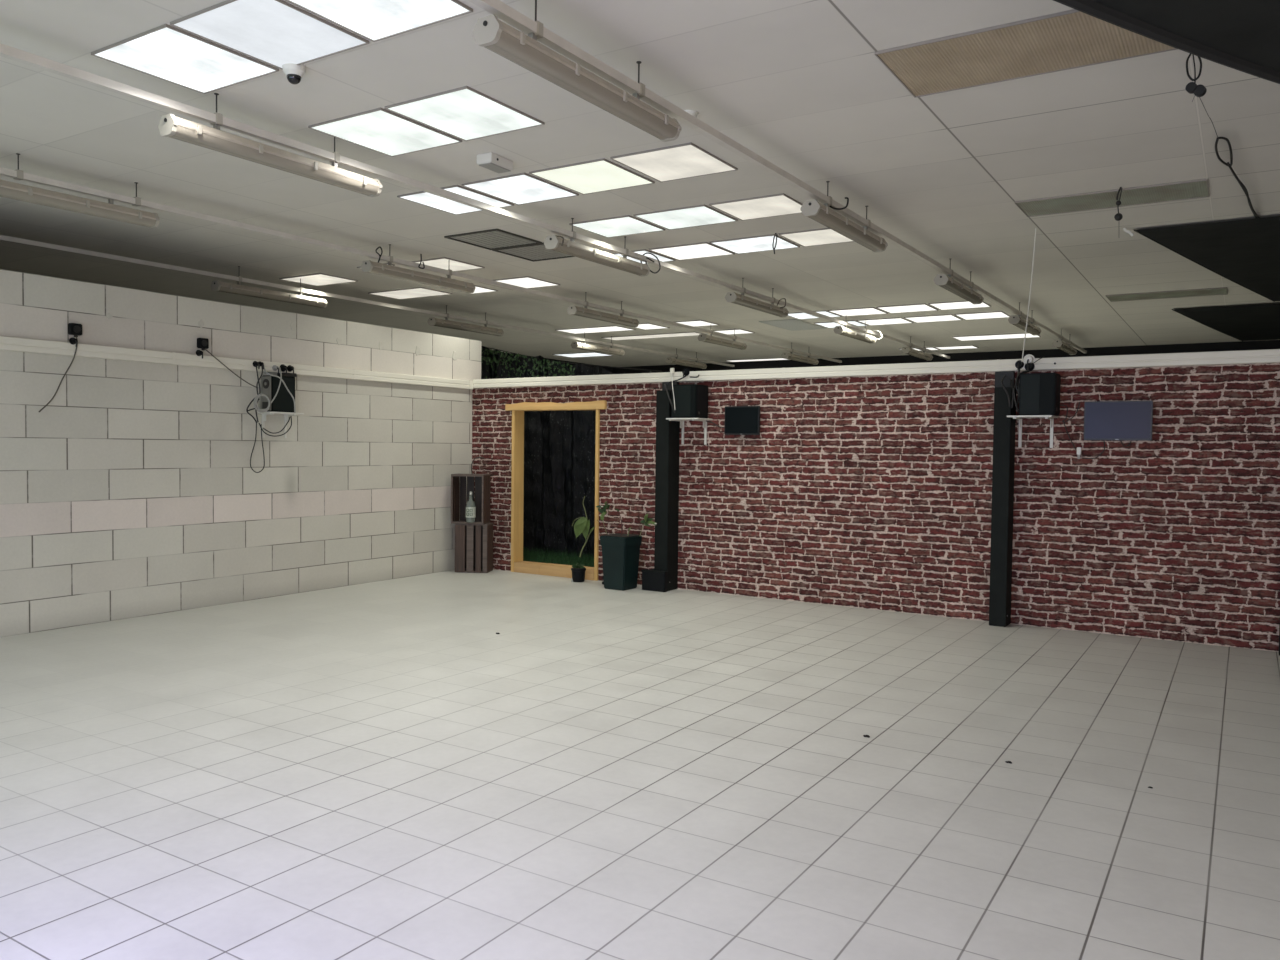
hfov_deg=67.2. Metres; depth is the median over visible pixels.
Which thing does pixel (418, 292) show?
skylight panel
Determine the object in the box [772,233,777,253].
hanging cable
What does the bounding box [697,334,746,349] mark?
fluorescent fixture
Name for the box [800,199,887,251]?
fluorescent fixture
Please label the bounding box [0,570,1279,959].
floor
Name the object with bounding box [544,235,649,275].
fluorescent fixture
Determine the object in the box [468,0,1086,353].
rail
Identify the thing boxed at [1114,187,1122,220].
cable loop
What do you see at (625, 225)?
skylight panel
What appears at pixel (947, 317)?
skylight panel
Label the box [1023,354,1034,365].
plug
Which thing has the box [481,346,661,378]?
hedge
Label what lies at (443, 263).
skylight panel
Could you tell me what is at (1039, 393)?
speaker
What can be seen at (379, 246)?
wire loop
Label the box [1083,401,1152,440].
wall screen
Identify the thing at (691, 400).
speaker
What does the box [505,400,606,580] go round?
door frame
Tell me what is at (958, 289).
diffuser
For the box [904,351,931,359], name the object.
diffuser
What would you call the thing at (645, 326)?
skylight panel
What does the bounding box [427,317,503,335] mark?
fluorescent fixture
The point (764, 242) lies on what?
skylight panel
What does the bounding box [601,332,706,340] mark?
skylight panel
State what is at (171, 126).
fluorescent fixture
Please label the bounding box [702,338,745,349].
diffuser
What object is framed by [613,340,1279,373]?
beam
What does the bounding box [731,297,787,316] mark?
diffuser
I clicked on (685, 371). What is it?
plug
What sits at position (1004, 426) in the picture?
column
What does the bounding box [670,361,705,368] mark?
diffuser
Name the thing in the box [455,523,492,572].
wooden crate
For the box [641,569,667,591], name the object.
box
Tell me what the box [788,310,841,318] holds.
skylight panel
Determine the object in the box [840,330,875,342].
diffuser
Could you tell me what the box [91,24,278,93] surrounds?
skylight panel
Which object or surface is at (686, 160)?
skylight panel
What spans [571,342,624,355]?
fluorescent fixture
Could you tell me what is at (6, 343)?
cable trunking
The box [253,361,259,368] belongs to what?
plug
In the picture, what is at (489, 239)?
grille
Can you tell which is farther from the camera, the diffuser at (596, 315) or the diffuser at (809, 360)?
the diffuser at (809, 360)
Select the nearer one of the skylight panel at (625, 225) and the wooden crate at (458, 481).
the skylight panel at (625, 225)
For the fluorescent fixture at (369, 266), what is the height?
0.141 m
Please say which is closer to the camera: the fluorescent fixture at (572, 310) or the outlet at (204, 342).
the outlet at (204, 342)
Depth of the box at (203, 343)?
8.52 m
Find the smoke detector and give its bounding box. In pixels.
[684,110,697,116]
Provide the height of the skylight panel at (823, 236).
0.012 m
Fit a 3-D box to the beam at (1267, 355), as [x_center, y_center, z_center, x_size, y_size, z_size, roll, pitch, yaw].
[1.410,-1.037,9.346,8.099,0.102,0.056,2,2,33]
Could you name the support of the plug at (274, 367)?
attached to the cable trunking
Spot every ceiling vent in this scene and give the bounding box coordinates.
[444,229,541,249]
[492,242,573,261]
[759,319,826,330]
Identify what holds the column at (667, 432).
on the floor
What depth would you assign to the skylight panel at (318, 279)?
10.66 m
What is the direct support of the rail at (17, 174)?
hanging from the ceiling
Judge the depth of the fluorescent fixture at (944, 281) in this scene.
9.26 m
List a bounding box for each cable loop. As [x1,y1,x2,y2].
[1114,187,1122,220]
[1185,54,1217,137]
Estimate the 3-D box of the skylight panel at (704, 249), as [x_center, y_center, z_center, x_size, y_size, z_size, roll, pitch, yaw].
[0.483,-2.112,8.906,0.600,0.012,0.560,2,2,32]
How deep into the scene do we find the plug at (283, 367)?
9.21 m
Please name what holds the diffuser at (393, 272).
attached to the fluorescent fixture at (369, 266)
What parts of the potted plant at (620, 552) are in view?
pot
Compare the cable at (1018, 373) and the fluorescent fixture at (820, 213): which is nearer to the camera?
the fluorescent fixture at (820, 213)
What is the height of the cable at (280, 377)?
0.432 m
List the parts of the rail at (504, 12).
hanger rod, hanger rod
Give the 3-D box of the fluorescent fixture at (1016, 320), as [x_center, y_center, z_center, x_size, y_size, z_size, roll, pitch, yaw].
[4.843,-1.957,12.098,0.144,0.141,1.368,2,2,33]
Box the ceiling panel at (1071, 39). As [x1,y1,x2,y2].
[875,9,1177,97]
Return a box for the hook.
[1123,228,1133,236]
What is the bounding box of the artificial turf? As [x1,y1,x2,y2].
[523,547,593,566]
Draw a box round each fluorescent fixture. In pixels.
[0,180,159,227]
[158,114,381,196]
[211,281,326,307]
[361,260,475,293]
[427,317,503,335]
[472,14,681,141]
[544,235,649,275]
[567,305,638,326]
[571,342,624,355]
[666,357,706,368]
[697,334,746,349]
[725,292,788,317]
[781,352,818,364]
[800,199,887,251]
[833,326,876,343]
[901,347,932,359]
[934,274,983,303]
[1008,315,1040,335]
[1052,339,1076,354]
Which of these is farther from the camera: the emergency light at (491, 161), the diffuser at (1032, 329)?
the diffuser at (1032, 329)
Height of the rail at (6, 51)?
0.161 m
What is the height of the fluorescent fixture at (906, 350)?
0.141 m
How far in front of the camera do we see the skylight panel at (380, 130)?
5.60 m
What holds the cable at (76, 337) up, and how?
hanging from the box at (75, 329)
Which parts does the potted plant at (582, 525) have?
pot, stem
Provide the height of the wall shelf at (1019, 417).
0.264 m
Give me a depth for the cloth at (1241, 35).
3.38 m
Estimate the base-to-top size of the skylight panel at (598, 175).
0.012 m
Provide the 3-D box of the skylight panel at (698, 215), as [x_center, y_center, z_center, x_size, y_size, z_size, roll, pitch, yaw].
[0.363,-2.069,7.600,0.630,0.012,0.560,2,2,32]
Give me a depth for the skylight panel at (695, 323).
14.04 m
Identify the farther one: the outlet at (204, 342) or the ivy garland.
the ivy garland
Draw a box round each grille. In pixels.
[454,231,534,247]
[501,245,570,259]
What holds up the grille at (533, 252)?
attached to the ceiling vent at (537, 252)
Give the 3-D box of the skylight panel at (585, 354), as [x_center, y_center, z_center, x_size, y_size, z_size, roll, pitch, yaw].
[-1.129,-2.482,19.102,1.020,0.012,0.670,2,2,32]
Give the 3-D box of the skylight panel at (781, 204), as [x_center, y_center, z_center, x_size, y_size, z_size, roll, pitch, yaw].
[0.917,-2.050,7.251,0.600,0.012,0.560,2,2,32]
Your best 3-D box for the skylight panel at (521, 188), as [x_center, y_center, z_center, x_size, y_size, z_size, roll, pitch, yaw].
[-0.842,-2.056,6.822,0.560,0.012,0.620,2,2,32]
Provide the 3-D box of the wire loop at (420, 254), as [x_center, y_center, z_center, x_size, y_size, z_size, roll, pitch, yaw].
[-2.050,-2.050,9.037,0.079,0.142,0.012,2,2,32]
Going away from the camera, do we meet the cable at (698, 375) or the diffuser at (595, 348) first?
the cable at (698, 375)
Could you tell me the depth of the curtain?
12.45 m
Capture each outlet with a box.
[73,326,80,332]
[202,340,207,345]
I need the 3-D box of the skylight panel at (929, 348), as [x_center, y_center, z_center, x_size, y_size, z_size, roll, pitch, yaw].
[5.012,-2.349,17.289,0.610,0.012,0.460,2,2,32]
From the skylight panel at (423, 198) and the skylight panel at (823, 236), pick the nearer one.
the skylight panel at (423, 198)
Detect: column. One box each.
[654,382,679,590]
[989,371,1015,626]
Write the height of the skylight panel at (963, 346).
0.012 m
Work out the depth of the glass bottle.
11.13 m
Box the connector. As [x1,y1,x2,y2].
[1077,447,1080,458]
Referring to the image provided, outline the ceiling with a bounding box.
[0,0,1279,366]
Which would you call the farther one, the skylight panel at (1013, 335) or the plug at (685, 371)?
the skylight panel at (1013, 335)
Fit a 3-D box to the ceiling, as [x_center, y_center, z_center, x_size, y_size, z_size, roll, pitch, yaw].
[0.497,-2.224,9.083,16.150,0.200,21.200,2,2,32]
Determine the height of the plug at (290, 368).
0.082 m
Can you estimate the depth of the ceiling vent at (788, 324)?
14.00 m
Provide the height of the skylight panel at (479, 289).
0.012 m
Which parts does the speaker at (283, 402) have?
plate, panel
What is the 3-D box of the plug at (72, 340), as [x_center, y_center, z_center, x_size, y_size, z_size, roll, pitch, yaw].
[-4.432,-1.080,7.551,0.063,0.078,0.056,2,2,32]
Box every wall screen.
[724,406,759,434]
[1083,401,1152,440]
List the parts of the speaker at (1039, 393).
panel, panel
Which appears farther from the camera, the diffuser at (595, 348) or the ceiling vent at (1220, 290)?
the diffuser at (595, 348)
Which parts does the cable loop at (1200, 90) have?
cord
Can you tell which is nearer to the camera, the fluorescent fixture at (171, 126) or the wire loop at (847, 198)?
the fluorescent fixture at (171, 126)
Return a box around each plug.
[69,337,77,346]
[196,350,202,357]
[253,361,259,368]
[272,365,278,372]
[279,364,286,372]
[287,365,293,373]
[682,368,689,376]
[1015,360,1023,369]
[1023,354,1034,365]
[1025,363,1034,371]
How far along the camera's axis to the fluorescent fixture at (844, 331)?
13.11 m
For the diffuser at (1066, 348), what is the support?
attached to the fluorescent fixture at (1059, 344)
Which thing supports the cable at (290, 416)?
hanging from the wall shelf at (286, 414)
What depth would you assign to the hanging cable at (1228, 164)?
5.93 m
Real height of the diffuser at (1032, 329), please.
0.043 m
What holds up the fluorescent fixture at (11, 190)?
hanging from the rail at (17, 174)
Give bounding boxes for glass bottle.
[466,491,475,522]
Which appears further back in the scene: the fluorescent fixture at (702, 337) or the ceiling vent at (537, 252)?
the fluorescent fixture at (702, 337)
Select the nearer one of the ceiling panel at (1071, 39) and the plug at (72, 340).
the ceiling panel at (1071, 39)
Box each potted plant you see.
[571,496,594,581]
[596,501,656,590]
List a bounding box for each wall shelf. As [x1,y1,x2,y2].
[258,412,303,437]
[666,418,711,444]
[1007,415,1057,447]
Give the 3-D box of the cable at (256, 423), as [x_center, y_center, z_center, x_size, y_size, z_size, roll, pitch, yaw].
[-3.582,-0.304,9.023,0.021,0.477,0.160,2,2,32]
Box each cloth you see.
[1053,0,1279,83]
[1134,216,1279,301]
[1172,303,1279,340]
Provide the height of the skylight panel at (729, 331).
0.012 m
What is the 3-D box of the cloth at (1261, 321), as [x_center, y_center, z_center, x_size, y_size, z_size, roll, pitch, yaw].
[9.541,-2.131,12.848,4.046,0.029,4.401,2,2,32]
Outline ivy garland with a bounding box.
[481,348,574,378]
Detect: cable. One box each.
[38,337,77,411]
[205,349,255,386]
[246,365,262,422]
[250,423,264,472]
[253,394,269,412]
[259,416,291,436]
[264,368,295,412]
[664,375,698,412]
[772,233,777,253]
[1001,368,1029,411]
[1060,402,1130,458]
[1215,137,1259,217]
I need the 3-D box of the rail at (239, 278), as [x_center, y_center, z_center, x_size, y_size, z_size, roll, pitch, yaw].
[-2.677,-2.192,12.324,0.059,0.161,17.500,2,2,32]
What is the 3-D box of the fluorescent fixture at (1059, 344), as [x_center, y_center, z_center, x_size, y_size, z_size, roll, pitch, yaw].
[6.439,-2.024,14.579,0.144,0.141,1.368,2,2,33]
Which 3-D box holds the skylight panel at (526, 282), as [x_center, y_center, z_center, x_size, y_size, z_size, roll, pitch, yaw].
[-1.343,-2.197,10.763,0.690,0.012,0.580,2,2,32]
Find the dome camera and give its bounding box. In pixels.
[282,63,305,84]
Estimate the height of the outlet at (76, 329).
0.056 m
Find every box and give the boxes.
[68,323,81,336]
[197,338,208,349]
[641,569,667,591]
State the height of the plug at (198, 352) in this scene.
0.078 m
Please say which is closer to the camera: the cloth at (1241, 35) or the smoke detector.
the cloth at (1241, 35)
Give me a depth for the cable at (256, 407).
8.86 m
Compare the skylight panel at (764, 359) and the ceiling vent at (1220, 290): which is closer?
the ceiling vent at (1220, 290)
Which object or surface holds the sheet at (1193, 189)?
attached to the ceiling
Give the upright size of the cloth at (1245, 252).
0.029 m
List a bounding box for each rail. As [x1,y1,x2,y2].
[0,43,949,358]
[0,153,841,362]
[0,235,733,366]
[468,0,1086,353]
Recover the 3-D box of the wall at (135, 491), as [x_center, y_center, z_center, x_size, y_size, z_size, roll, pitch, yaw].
[-4.983,-0.191,7.051,0.205,2.750,11.230,2,2,32]
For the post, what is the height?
3.280 m
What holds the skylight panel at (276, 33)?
attached to the ceiling
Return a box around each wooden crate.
[451,474,490,523]
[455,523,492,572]
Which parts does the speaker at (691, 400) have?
panel, panel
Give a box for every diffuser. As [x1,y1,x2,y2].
[368,267,472,292]
[433,322,501,335]
[574,311,637,326]
[576,345,623,355]
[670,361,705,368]
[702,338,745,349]
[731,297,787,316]
[786,356,817,363]
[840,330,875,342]
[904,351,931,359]
[939,281,982,303]
[1013,320,1040,334]
[1056,344,1075,354]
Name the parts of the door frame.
sill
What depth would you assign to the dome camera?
4.62 m
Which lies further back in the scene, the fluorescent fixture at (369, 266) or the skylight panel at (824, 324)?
the skylight panel at (824, 324)
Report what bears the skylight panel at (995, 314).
attached to the ceiling
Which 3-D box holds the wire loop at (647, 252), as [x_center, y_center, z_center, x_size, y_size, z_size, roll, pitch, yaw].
[0.092,-1.932,8.578,0.214,0.196,0.012,2,2,32]
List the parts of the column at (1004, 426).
post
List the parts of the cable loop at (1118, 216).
cord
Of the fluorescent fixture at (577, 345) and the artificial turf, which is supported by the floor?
the artificial turf
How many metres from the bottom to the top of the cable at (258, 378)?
0.549 m
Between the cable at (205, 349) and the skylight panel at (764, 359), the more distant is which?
the skylight panel at (764, 359)
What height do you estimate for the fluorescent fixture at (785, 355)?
0.141 m
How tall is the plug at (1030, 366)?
0.090 m
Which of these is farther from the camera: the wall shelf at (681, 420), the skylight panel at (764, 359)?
the skylight panel at (764, 359)
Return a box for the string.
[1022,228,1036,361]
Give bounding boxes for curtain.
[523,410,595,558]
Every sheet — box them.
[1015,179,1209,216]
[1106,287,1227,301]
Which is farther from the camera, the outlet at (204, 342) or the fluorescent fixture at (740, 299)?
the fluorescent fixture at (740, 299)
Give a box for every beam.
[473,349,1279,387]
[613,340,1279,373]
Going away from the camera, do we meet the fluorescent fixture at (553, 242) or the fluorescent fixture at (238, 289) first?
the fluorescent fixture at (553, 242)
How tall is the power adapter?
0.034 m
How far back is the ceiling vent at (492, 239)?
8.49 m
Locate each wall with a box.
[0,269,480,636]
[472,363,1279,651]
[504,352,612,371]
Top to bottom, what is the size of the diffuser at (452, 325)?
0.043 m
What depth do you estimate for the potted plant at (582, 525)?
10.49 m
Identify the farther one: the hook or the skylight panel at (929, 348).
the skylight panel at (929, 348)
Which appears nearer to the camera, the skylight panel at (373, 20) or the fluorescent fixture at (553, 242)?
the skylight panel at (373, 20)
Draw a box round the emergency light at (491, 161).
[477,152,512,172]
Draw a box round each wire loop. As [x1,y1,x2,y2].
[375,246,382,262]
[418,254,424,268]
[640,252,660,273]
[829,197,848,209]
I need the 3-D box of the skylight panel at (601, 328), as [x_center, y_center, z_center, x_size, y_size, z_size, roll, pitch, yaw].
[-0.698,-2.335,14.975,1.150,0.012,0.540,2,2,32]
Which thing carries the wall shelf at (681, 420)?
attached to the brick wall at (867, 492)
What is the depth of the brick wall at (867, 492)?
8.51 m
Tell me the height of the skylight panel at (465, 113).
0.012 m
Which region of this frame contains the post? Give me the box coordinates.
[1279,625,1279,655]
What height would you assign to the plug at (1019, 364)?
0.086 m
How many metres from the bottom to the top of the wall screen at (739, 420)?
0.285 m
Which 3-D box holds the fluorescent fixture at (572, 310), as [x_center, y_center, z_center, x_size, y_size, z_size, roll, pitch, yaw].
[-0.428,-2.005,11.729,0.144,0.141,1.368,2,2,32]
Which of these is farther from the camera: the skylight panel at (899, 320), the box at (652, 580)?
the skylight panel at (899, 320)
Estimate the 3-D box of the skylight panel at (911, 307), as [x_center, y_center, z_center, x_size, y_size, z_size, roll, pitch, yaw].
[3.428,-2.197,12.345,0.620,0.012,0.600,2,2,32]
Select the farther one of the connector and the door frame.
the door frame
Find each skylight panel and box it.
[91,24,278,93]
[170,0,368,69]
[279,273,357,285]
[286,0,472,41]
[308,107,461,156]
[368,287,451,299]
[384,86,544,140]
[397,185,513,214]
[411,257,484,271]
[449,285,497,293]
[461,173,578,204]
[479,276,559,289]
[529,158,654,194]
[552,352,613,357]
[556,325,635,333]
[569,215,664,237]
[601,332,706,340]
[610,142,737,181]
[611,249,675,263]
[624,323,669,329]
[633,204,737,229]
[649,242,734,259]
[662,320,718,327]
[709,193,802,220]
[709,234,799,253]
[713,329,754,334]
[725,358,788,361]
[779,228,853,246]
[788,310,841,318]
[814,320,868,327]
[828,307,887,316]
[856,317,913,325]
[876,303,937,312]
[898,347,939,350]
[904,314,962,322]
[928,301,990,309]
[935,345,978,349]
[952,333,1040,340]
[954,311,1009,319]
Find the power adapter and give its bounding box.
[277,372,296,376]
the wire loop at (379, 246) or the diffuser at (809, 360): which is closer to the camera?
the wire loop at (379, 246)
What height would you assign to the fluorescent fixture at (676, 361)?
0.141 m
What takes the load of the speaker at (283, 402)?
on the wall shelf at (286, 414)
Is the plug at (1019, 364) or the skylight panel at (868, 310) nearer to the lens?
the plug at (1019, 364)
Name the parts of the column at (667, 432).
post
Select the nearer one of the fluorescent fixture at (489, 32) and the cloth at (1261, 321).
the fluorescent fixture at (489, 32)
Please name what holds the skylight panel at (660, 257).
attached to the ceiling
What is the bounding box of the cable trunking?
[0,336,472,389]
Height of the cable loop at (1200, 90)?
0.234 m
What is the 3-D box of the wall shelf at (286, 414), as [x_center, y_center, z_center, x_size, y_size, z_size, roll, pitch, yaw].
[-3.426,-0.524,9.205,0.169,0.244,0.390,2,2,32]
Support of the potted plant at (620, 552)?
on the floor
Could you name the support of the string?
hanging from the ceiling
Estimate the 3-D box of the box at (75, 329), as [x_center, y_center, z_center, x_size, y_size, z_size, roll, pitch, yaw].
[-4.459,-1.182,7.607,0.056,0.107,0.090,2,2,32]
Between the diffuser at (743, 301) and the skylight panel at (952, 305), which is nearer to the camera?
the diffuser at (743, 301)

